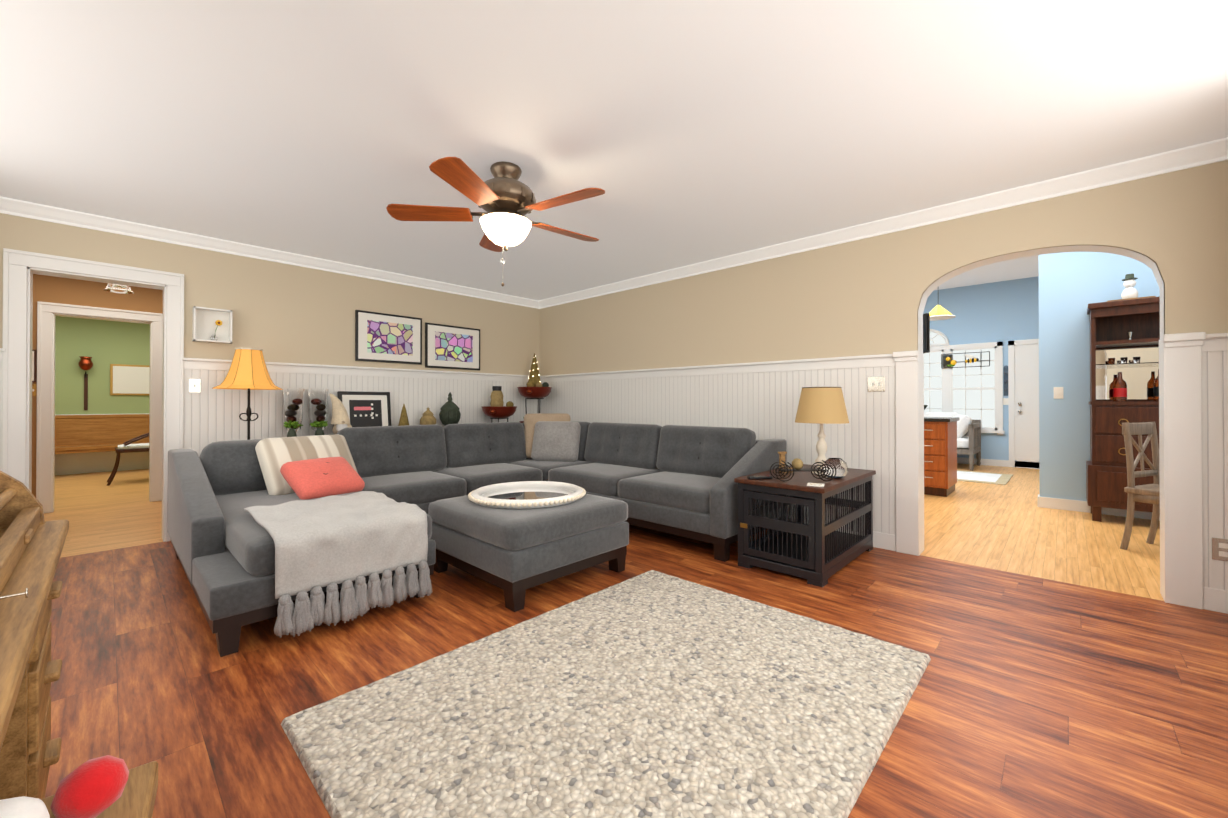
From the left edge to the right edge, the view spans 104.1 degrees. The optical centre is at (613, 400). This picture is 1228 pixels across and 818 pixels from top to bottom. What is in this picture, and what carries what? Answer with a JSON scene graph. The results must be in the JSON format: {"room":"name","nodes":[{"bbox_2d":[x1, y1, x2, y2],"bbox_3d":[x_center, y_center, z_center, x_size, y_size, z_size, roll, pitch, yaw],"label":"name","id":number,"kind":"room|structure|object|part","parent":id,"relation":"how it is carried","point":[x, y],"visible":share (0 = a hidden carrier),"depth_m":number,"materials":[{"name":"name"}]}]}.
{"room":"living room","nodes":[
{"label":"living room","id":0,"kind":"room"},
{"bbox_2d":[32,274,162,497],"bbox_3d":[-5.407,-0.107,5.135,0.140,2.460,3.480,0,0,43],"label":"wall","id":1,"kind":"structure","parent":0,"point":[53,289],"depth_m":4.92,"materials":[{"name":"brown paint"}]},
{"bbox_2d":[32,349,36,381],"bbox_3d":[-5.723,-0.339,4.677,0.029,0.320,0.100,0,0,43],"label":"framed picture","id":2,"kind":"object","parent":1,"relation":"attached to","point":[34,365],"visible":0.42,"depth_m":4.70,"materials":[{"name":"brown wood"}]},
{"bbox_2d":[32,384,36,395],"bbox_3d":[-5.707,-0.099,4.703,0.016,0.115,0.075,0,0,43],"label":"light switch","id":3,"kind":"object","parent":1,"relation":"attached to","point":[34,390],"visible":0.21,"depth_m":4.71,"materials":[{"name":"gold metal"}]},
{"bbox_2d":[55,316,149,414],"bbox_3d":[-5.530,-0.107,5.113,0.010,2.460,4.480,0,0,43],"label":"wall","id":4,"kind":"structure","parent":0,"point":[104,344],"depth_m":5.10,"materials":[{"name":"green paint"}]},
{"bbox_2d":[78,356,92,409],"bbox_3d":[-8.188,-0.260,7.418,0.178,0.830,0.156,0,0,43],"label":"sconce","id":5,"kind":"object","parent":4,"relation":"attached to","point":[85,363],"visible":1,"depth_m":7.42,"materials":[{"name":"brown metal"}]},
{"bbox_2d":[55,413,148,474],"bbox_3d":[-8.140,0.675,7.575,0.030,0.920,4.200,0,0,43],"label":"trim","id":6,"kind":"structure","parent":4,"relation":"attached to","point":[78,463],"depth_m":7.55,"materials":[{"name":"brown wood"}]},
{"bbox_2d":[110,364,149,394],"bbox_3d":[-7.827,-0.333,7.910,0.029,0.500,0.690,0,0,43],"label":"picture","id":7,"kind":"object","parent":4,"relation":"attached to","point":[129,379],"visible":0.56,"depth_m":7.81,"materials":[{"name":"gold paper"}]},
{"bbox_2d":[0,213,539,374],"bbox_3d":[-2.768,-0.109,4.740,0.160,2.460,5.270,0,0,43],"label":"wall","id":8,"kind":"structure","parent":0,"point":[284,313],"depth_m":4.38,"materials":[{"name":"beige paint"}]},
{"bbox_2d":[0,362,1,470],"bbox_3d":[-4.236,0.368,3.056,0.014,1.250,0.430,0,0,43],"label":"trim","id":9,"kind":"structure","parent":8,"relation":"attached to","point":[0,362],"depth_m":3.20,"materials":[{"name":"white wood"}]},
{"bbox_2d":[189,378,200,392],"bbox_3d":[-3.418,-0.120,3.903,0.016,0.115,0.075,0,0,43],"label":"light switch","id":10,"kind":"object","parent":8,"relation":"attached to","point":[194,385],"visible":1,"depth_m":3.90,"materials":[{"name":"white plastic"}]},
{"bbox_2d":[192,306,231,343],"bbox_3d":[-3.327,-0.620,3.967,0.090,0.275,0.245,0,0,43],"label":"frame","id":11,"kind":"object","parent":8,"relation":"attached to","point":[212,325],"visible":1,"depth_m":3.98,"materials":[{"name":"white wood"}]},
{"bbox_2d":[183,369,537,456],"bbox_3d":[-2.255,0.378,5.154,0.014,1.250,3.580,0,0,43],"label":"wainscoting","id":12,"kind":"structure","parent":8,"relation":"attached to","point":[211,415],"depth_m":4.48,"materials":[{"name":"white wood"}]},
{"bbox_2d":[355,310,421,364],"bbox_3d":[-2.356,-0.652,5.039,0.029,0.510,0.677,0,0,43],"label":"picture","id":13,"kind":"object","parent":8,"relation":"attached to","point":[385,337],"visible":1,"depth_m":5.01,"materials":[{"name":"black"}]},
{"bbox_2d":[425,322,479,369],"bbox_3d":[-1.861,-0.615,5.563,0.029,0.500,0.681,0,0,43],"label":"picture","id":14,"kind":"object","parent":8,"relation":"attached to","point":[451,347],"visible":1,"depth_m":5.53,"materials":[{"name":"black"}]},
{"bbox_2d":[0,0,1227,300],"bbox_3d":[-0.547,-1.380,2.648,6.270,0.060,5.270,0,0,43],"label":"ceiling","id":15,"kind":"structure","parent":0,"point":[684,132],"depth_m":2.25,"materials":[{"name":"white paint"}]},
{"bbox_2d":[386,157,604,285],"bbox_3d":[-0.591,-1.001,2.800,1.269,0.696,1.251,0,0,43],"label":"ceiling fan","id":16,"kind":"object","parent":15,"relation":"hanging from","point":[504,198],"visible":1,"depth_m":2.68,"materials":[{"name":"brown wood"}]},
{"bbox_3d":[-1.010,-1.077,2.756,0.565,0.014,0.160,0,-12,-5],"label":"blade","id":17,"kind":"part","parent":16,"relation":"part of","materials":[{"name":"brown wood"}]},
{"bbox_3d":[-0.718,-1.079,2.414,0.160,0.014,0.565,-12,-3,13],"label":"blade","id":18,"kind":"part","parent":16,"relation":"part of","materials":[{"name":"brown wood"}]},
{"bbox_3d":[-0.775,-1.075,3.139,0.160,0.014,0.565,13,-5,-22],"label":"blade","id":19,"kind":"part","parent":16,"relation":"part of","materials":[{"name":"brown wood"}]},
{"bbox_3d":[-0.302,-1.078,2.586,0.565,0.014,0.160,0,12,31],"label":"blade","id":20,"kind":"part","parent":16,"relation":"part of","materials":[{"name":"brown wood"}]},
{"bbox_3d":[-0.338,-1.076,3.034,0.565,0.014,0.160,0,12,-41],"label":"blade","id":21,"kind":"part","parent":16,"relation":"part of","materials":[{"name":"brown wood"}]},
{"bbox_2d":[44,463,1227,817],"bbox_3d":[-0.093,1.157,5.955,14.350,0.060,13.100,0,0,43],"label":"floor","id":22,"kind":"structure","parent":0,"point":[1031,696],"depth_m":2.08,"materials":[{"name":"brown wood"}]},
{"bbox_2d":[0,471,68,799],"bbox_3d":[-1.235,0.502,0.490,1.760,1.195,0.830,0,0,43],"label":"wooden dresser","id":23,"kind":"object","parent":22,"relation":"on","point":[32,541],"visible":0.98,"depth_m":1.05,"materials":[{"name":"brown wood"}]},
{"bbox_2d":[0,755,157,817],"bbox_3d":[-0.849,0.800,0.497,0.504,0.600,0.486,0,0,-39],"label":"stool","id":24,"kind":"object","parent":22,"relation":"on","point":[107,786],"visible":1,"depth_m":0.70,"materials":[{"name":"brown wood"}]},
{"bbox_2d":[55,414,148,453],"bbox_3d":[-7.865,0.660,7.494,0.470,0.950,1.300,0,0,43],"label":"bench","id":25,"kind":"object","parent":22,"relation":"on","point":[87,433],"visible":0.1,"depth_m":7.47,"materials":[{"name":"brown wood"}]},
{"bbox_2d":[107,433,148,485],"bbox_3d":[-6.638,0.681,6.711,0.460,0.913,0.653,0,0,43],"label":"chair","id":26,"kind":"object","parent":22,"relation":"on","point":[126,447],"visible":0.5,"depth_m":6.52,"materials":[{"name":"brown wood"}]},
{"bbox_2d":[212,347,282,439],"bbox_3d":[-3.003,0.345,3.935,0.474,1.544,0.474,0,0,43],"label":"floor lamp","id":27,"kind":"object","parent":22,"relation":"on","point":[248,370],"visible":0.83,"depth_m":3.86,"materials":[{"name":"orange fabric"}]},
{"bbox_2d":[167,413,786,656],"bbox_3d":[-0.867,0.626,3.683,2.960,0.979,3.580,0,0,43],"label":"sofa","id":28,"kind":"object","parent":22,"relation":"on","point":[295,534],"visible":1,"depth_m":3.27,"materials":[{"name":"grey fabric"}]},
{"bbox_2d":[244,491,431,637],"bbox_3d":[-1.530,0.830,2.644,0.842,0.492,0.728,0,0,43],"label":"throw","id":29,"kind":"object","parent":28,"relation":"on","point":[351,549],"depth_m":2.38,"materials":[{"name":"grey fabric"}]},
{"bbox_2d":[531,421,580,461],"bbox_3d":[-0.618,0.438,5.120,0.500,0.440,0.260,0,-24,8],"label":"pillow","id":30,"kind":"object","parent":28,"relation":"on","point":[551,441],"depth_m":5.02,"materials":[{"name":"grey fabric"}]},
{"bbox_2d":[481,353,551,422],"bbox_3d":[-1.169,0.262,5.869,0.468,1.730,0.946,0,0,43],"label":"stand","id":31,"kind":"object","parent":22,"relation":"on","point":[535,388],"visible":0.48,"depth_m":5.86,"materials":[{"name":"black metal"}]},
{"bbox_2d":[428,493,628,611],"bbox_3d":[-0.561,0.879,3.139,0.975,0.468,0.935,0,0,43],"label":"ottoman","id":32,"kind":"object","parent":22,"relation":"on","point":[514,554],"visible":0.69,"depth_m":2.76,"materials":[{"name":"grey fabric"}]},
{"bbox_2d":[468,481,585,508],"bbox_3d":[-0.569,0.618,3.175,0.767,0.054,0.767,0,0,43],"label":"tray","id":33,"kind":"object","parent":32,"relation":"on","point":[526,494],"visible":1,"depth_m":3.17,"materials":[{"name":"white"}]},
{"bbox_2d":[281,570,930,817],"bbox_3d":[0.109,1.093,1.837,1.526,0.024,2.010,0,0,43],"label":"rug","id":34,"kind":"object","parent":22,"relation":"on","point":[652,694],"visible":1,"depth_m":1.63,"materials":[{"name":"beige carpet"}]},
{"bbox_2d":[734,464,875,586],"bbox_3d":[1.387,0.819,3.407,0.591,0.590,1.061,0,0,43],"label":"dog crate","id":35,"kind":"object","parent":22,"relation":"on","point":[818,550],"visible":0.94,"depth_m":3.12,"materials":[{"name":"black wood"}]},
{"bbox_2d":[747,475,771,478],"bbox_3d":[0.973,0.511,3.191,0.160,0.020,0.045,0,0,-8],"label":"remote","id":36,"kind":"object","parent":35,"relation":"on","point":[759,477],"visible":1,"depth_m":3.18,"materials":[{"name":"black plastic"}]},
{"bbox_2d":[778,451,792,472],"bbox_3d":[1.242,0.448,3.473,0.108,0.152,0.022,0,0,-12],"label":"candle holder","id":37,"kind":"object","parent":35,"relation":"on","point":[782,455],"visible":0.67,"depth_m":3.46,"materials":[{"name":"brown wood"}]},
{"bbox_2d":[770,458,835,481],"bbox_3d":[1.214,0.443,3.078,0.390,0.141,0.107,0,0,-2],"label":"wire cart","id":38,"kind":"object","parent":35,"relation":"on","point":[797,464],"visible":1,"depth_m":3.04,"materials":[{"name":"black metal"}]},
{"bbox_2d":[807,483,823,486],"bbox_3d":[1.235,0.516,2.930,0.095,0.009,0.095,0,0,26],"label":"coaster","id":39,"kind":"object","parent":35,"relation":"on","point":[816,484],"visible":1,"depth_m":2.91,"materials":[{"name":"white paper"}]},
{"bbox_2d":[795,387,848,473],"bbox_3d":[1.489,0.215,3.434,0.360,0.617,0.360,0,0,43],"label":"table lamp","id":40,"kind":"object","parent":35,"relation":"on","point":[821,406],"visible":0.83,"depth_m":3.31,"materials":[{"name":"beige fabric"}]},
{"bbox_2d":[823,458,847,477],"bbox_3d":[1.495,0.457,3.235,0.160,0.130,0.160,0,0,43],"label":"terrarium","id":41,"kind":"object","parent":35,"relation":"on","point":[840,465],"visible":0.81,"depth_m":3.17,"materials":[{"name":"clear glass"}]},
{"bbox_2d":[924,421,956,496],"bbox_3d":[3.489,0.692,6.298,1.590,0.876,0.686,0,0,43],"label":"kitchen island","id":42,"kind":"object","parent":22,"relation":"on","point":[940,456],"depth_m":5.62,"materials":[{"name":"brown wood"}]},
{"bbox_2d":[924,412,957,416],"bbox_3d":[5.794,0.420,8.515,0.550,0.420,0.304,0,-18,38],"label":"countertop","id":43,"kind":"structure","parent":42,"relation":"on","point":[926,414],"depth_m":8.46,"materials":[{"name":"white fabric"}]},
{"bbox_2d":[924,417,959,420],"bbox_3d":[3.512,0.234,6.307,1.615,0.040,0.685,0,0,43],"label":"island countertop","id":44,"kind":"structure","parent":42,"relation":"on","point":[925,418],"depth_m":5.64,"materials":[{"name":"white stone"}]},
{"bbox_2d":[924,412,980,470],"bbox_3d":[5.453,0.675,8.663,1.807,0.932,0.960,0,0,43],"label":"daybed","id":45,"kind":"object","parent":22,"relation":"on","point":[968,435],"visible":0.35,"depth_m":7.94,"materials":[{"name":"white fabric"}]},
{"bbox_2d":[954,414,971,437],"bbox_3d":[5.874,0.439,8.163,0.304,0.400,0.500,31,13,23],"label":"pillow","id":46,"kind":"object","parent":45,"relation":"on","point":[963,424],"depth_m":7.94,"materials":[{"name":"white fabric"}]},
{"bbox_3d":[5.453,0.711,8.663,1.700,0.196,0.930,0,0,43],"label":"mattress","id":47,"kind":"part","parent":45,"relation":"part of","materials":[{"name":"white fabric"}]},
{"bbox_2d":[957,470,1012,484],"bbox_3d":[5.012,1.128,7.392,1.700,0.014,1.300,0,0,43],"label":"rug","id":48,"kind":"object","parent":22,"relation":"on","point":[985,477],"visible":0.42,"depth_m":6.94,"materials":[{"name":"fabric"}]},
{"bbox_2d":[1086,274,1159,521],"bbox_3d":[4.935,-0.028,4.273,1.020,2.293,0.500,0,0,43],"label":"hutch","id":49,"kind":"object","parent":22,"relation":"on","point":[1124,355],"visible":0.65,"depth_m":4.42,"materials":[{"name":"brown wood"}]},
{"bbox_2d":[1120,422,1159,549],"bbox_3d":[4.078,0.640,3.472,0.440,0.956,0.454,0,0,-22],"label":"dining chair","id":50,"kind":"object","parent":22,"relation":"on","point":[1148,493],"visible":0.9,"depth_m":3.59,"materials":[{"name":"wood"}]},
{"bbox_3d":[-2.300,0.736,4.782,0.385,0.770,1.800,0,0,43],"label":"console table","id":51,"kind":"object","parent":22,"relation":"on","visible":0},
{"bbox_2d":[282,388,303,431],"bbox_3d":[-2.857,0.118,4.266,0.164,0.460,0.164,0,0,43],"label":"hurricane","id":52,"kind":"object","parent":51,"relation":"on","point":[293,404],"visible":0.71,"depth_m":4.21,"materials":[{"name":"clear glass"}]},
{"bbox_2d":[283,421,302,436],"bbox_3d":[-2.756,0.260,4.117,0.145,0.173,0.158,0,0,43],"label":"plant","id":53,"kind":"object","parent":51,"relation":"on","point":[292,431],"visible":0.94,"depth_m":4.09,"materials":[{"name":"green plant"}]},
{"bbox_2d":[308,388,328,431],"bbox_3d":[-2.734,0.118,4.425,0.164,0.460,0.164,0,0,43],"label":"hurricane","id":54,"kind":"object","parent":51,"relation":"on","point":[318,397],"visible":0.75,"depth_m":4.37,"materials":[{"name":"clear glass"}]},
{"bbox_2d":[309,421,327,434],"bbox_3d":[-2.631,0.264,4.266,0.158,0.167,0.144,0,0,43],"label":"plant","id":55,"kind":"object","parent":51,"relation":"on","point":[319,431],"visible":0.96,"depth_m":4.24,"materials":[{"name":"green plant"}]},
{"bbox_2d":[329,393,351,434],"bbox_3d":[-2.556,0.142,4.484,0.167,0.414,0.199,0,0,43],"label":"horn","id":56,"kind":"object","parent":51,"relation":"on","point":[340,419],"visible":0.77,"depth_m":4.42,"materials":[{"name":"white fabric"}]},
{"bbox_2d":[337,391,390,426],"bbox_3d":[-2.487,0.132,4.790,0.072,0.438,0.490,0,0,43],"label":"frame","id":57,"kind":"object","parent":51,"relation":"on","point":[368,409],"visible":0.77,"depth_m":4.79,"materials":[{"name":"black wood"}]},
{"bbox_2d":[398,404,408,425],"bbox_3d":[-2.154,0.191,4.908,0.127,0.320,0.130,0,0,43],"label":"cone tree","id":58,"kind":"object","parent":51,"relation":"on","point":[403,420],"visible":0.58,"depth_m":4.88,"materials":[{"name":"gold metal"}]},
{"bbox_2d":[420,407,435,424],"bbox_3d":[-1.990,0.212,5.125,0.170,0.280,0.170,0,0,43],"label":"urn","id":59,"kind":"object","parent":51,"relation":"on","point":[428,418],"visible":0.67,"depth_m":5.07,"materials":[{"name":"ceramic"}]},
{"bbox_2d":[439,392,460,425],"bbox_3d":[-1.818,0.131,5.307,0.222,0.445,0.227,0,0,43],"label":"urn","id":60,"kind":"object","parent":51,"relation":"on","point":[449,413],"visible":0.81,"depth_m":5.24,"materials":[{"name":"ceramic"}]},
{"bbox_2d":[539,160,1227,375],"bbox_3d":[1.208,-0.110,4.499,5.950,2.460,0.160,0,0,43],"label":"wall","id":61,"kind":"structure","parent":0,"point":[861,297],"depth_m":3.67,"materials":[{"name":"beige paint"}]},
{"bbox_2d":[0,137,1227,613],"bbox_3d":[-1.569,-0.116,3.273,8.302,2.460,5.764,0,0,43],"label":"trim","id":62,"kind":"structure","parent":61,"relation":"attached to","point":[1180,489],"depth_m":3.49,"materials":[{"name":"white wood"}]},
{"bbox_2d":[540,366,895,534],"bbox_3d":[0.538,0.377,5.010,4.272,1.250,0.014,0,0,43],"label":"wainscoting","id":63,"kind":"structure","parent":61,"relation":"attached to","point":[762,404],"depth_m":4.19,"materials":[{"name":"white wood"}]},
{"bbox_2d":[867,376,884,391],"bbox_3d":[1.984,-0.123,3.625,0.120,0.115,0.016,0,0,43],"label":"light switch","id":64,"kind":"object","parent":61,"relation":"attached to","point":[875,384],"visible":1,"depth_m":3.62,"materials":[{"name":"white plastic"}]},
{"bbox_2d":[923,313,929,352],"bbox_3d":[2.351,-0.514,3.714,0.174,0.300,0.265,0,0,43],"label":"tv","id":65,"kind":"object","parent":61,"relation":"attached to","point":[926,332],"visible":0.42,"depth_m":3.64,"materials":[{"name":"black"}]},
{"bbox_2d":[918,245,1163,353],"bbox_3d":[2.677,0.080,3.110,1.171,2.066,0.164,0,0,43],"label":"lining","id":66,"kind":"object","parent":61,"relation":"attached to","point":[1145,260],"visible":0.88,"depth_m":3.05,"materials":[{"name":"white"}]},
{"bbox_2d":[1212,537,1227,560],"bbox_3d":[3.179,0.780,2.497,0.075,0.115,0.009,0,0,43],"label":"electrical outlet","id":67,"kind":"object","parent":61,"relation":"attached to","point":[1219,548],"visible":1,"depth_m":2.50,"materials":[{"name":"beige plastic"}]},
{"bbox_2d":[923,276,1038,459],"bbox_3d":[2.353,-0.485,3.537,7.740,3.200,0.010,0,0,43],"label":"wall","id":68,"kind":"structure","parent":0,"point":[1005,312],"depth_m":3.27,"materials":[{"name":"blue paint"}]},
{"bbox_2d":[923,329,1004,434],"bbox_3d":[6.122,-0.381,8.793,1.630,1.956,0.069,0,0,43],"label":"window","id":69,"kind":"structure","parent":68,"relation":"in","point":[974,393],"depth_m":8.60,"materials":[{"name":"white"}]},
{"bbox_2d":[941,351,989,367],"bbox_3d":[6.295,-0.724,8.585,0.711,0.261,0.018,0,0,43],"label":"art","id":70,"kind":"object","parent":69,"relation":"hanging from","point":[969,359],"visible":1,"depth_m":8.57,"materials":[{"name":"clear glass"}]},
{"bbox_2d":[957,457,1038,468],"bbox_3d":[6.770,1.084,8.198,7.450,0.110,0.015,0,0,43],"label":"baseboard","id":71,"kind":"structure","parent":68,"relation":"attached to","point":[991,462],"depth_m":8.35,"materials":[{"name":"white wood"}]},
{"bbox_2d":[1003,398,1007,404],"bbox_3d":[6.766,0.019,8.206,0.160,0.115,0.016,0,0,43],"label":"light switch","id":72,"kind":"object","parent":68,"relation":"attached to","point":[1005,401],"visible":0.31,"depth_m":8.24,"materials":[{"name":"white plastic"}]},
{"bbox_2d":[1004,366,1007,395],"bbox_3d":[6.725,-0.341,8.209,0.070,0.520,0.067,0,0,43],"label":"rack","id":73,"kind":"object","parent":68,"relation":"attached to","point":[1005,380],"visible":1,"depth_m":8.22,"materials":[{"name":"blue"}]},
{"bbox_2d":[1008,339,1038,467],"bbox_3d":[7.113,0.057,7.838,1.010,2.160,0.075,0,0,43],"label":"door","id":74,"kind":"structure","parent":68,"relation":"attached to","point":[1023,382],"depth_m":8.06,"materials":[{"name":"white wood"}]},
{"bbox_2d":[935,255,1038,289],"bbox_3d":[4.578,-2.103,6.003,7.600,0.060,6.640,0,0,43],"label":"ceiling","id":75,"kind":"structure","parent":0,"point":[1018,268],"depth_m":7.78,"materials":[{"name":"white paint"}]},
{"bbox_2d":[929,305,955,320],"bbox_3d":[4.503,-1.604,6.649,0.400,0.930,0.400,0,0,43],"label":"pendant light","id":76,"kind":"object","parent":75,"relation":"hanging from","point":[938,312],"visible":0.9,"depth_m":6.57,"materials":[{"name":"yellow glass"}]},
{"bbox_2d":[1038,252,1159,500],"bbox_3d":[5.485,-0.482,4.202,2.620,3.200,0.140,0,0,43],"label":"wall","id":77,"kind":"structure","parent":0,"point":[1072,285],"depth_m":4.89,"materials":[{"name":"blue"}]},
{"bbox_2d":[1054,387,1063,398],"bbox_3d":[4.588,-0.078,4.940,0.075,0.120,0.016,0,0,43],"label":"light switch","id":78,"kind":"object","parent":77,"relation":"attached to","point":[1058,392],"visible":1,"depth_m":4.94,"materials":[{"name":"white plastic"}]},
{"bbox_2d":[1038,495,1159,520],"bbox_3d":[5.427,1.063,4.143,2.635,0.110,0.015,0,0,43],"label":"baseboard","id":79,"kind":"structure","parent":77,"relation":"attached to","point":[1064,504],"depth_m":4.83,"materials":[{"name":"white wood"}]},
{"bbox_3d":[-6.119,-1.364,5.676,5.990,0.060,4.400,0,0,43],"label":"ceiling","id":80,"kind":"structure","parent":0,"visible":0},
{"bbox_2d":[103,283,133,293],"bbox_3d":[-4.595,-1.175,4.442,0.200,0.330,0.200,0,0,43],"label":"light","id":81,"kind":"object","parent":80,"relation":"hanging from","point":[118,288],"visible":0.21,"depth_m":4.42,"materials":[{"name":"silver metal"}]}
]}

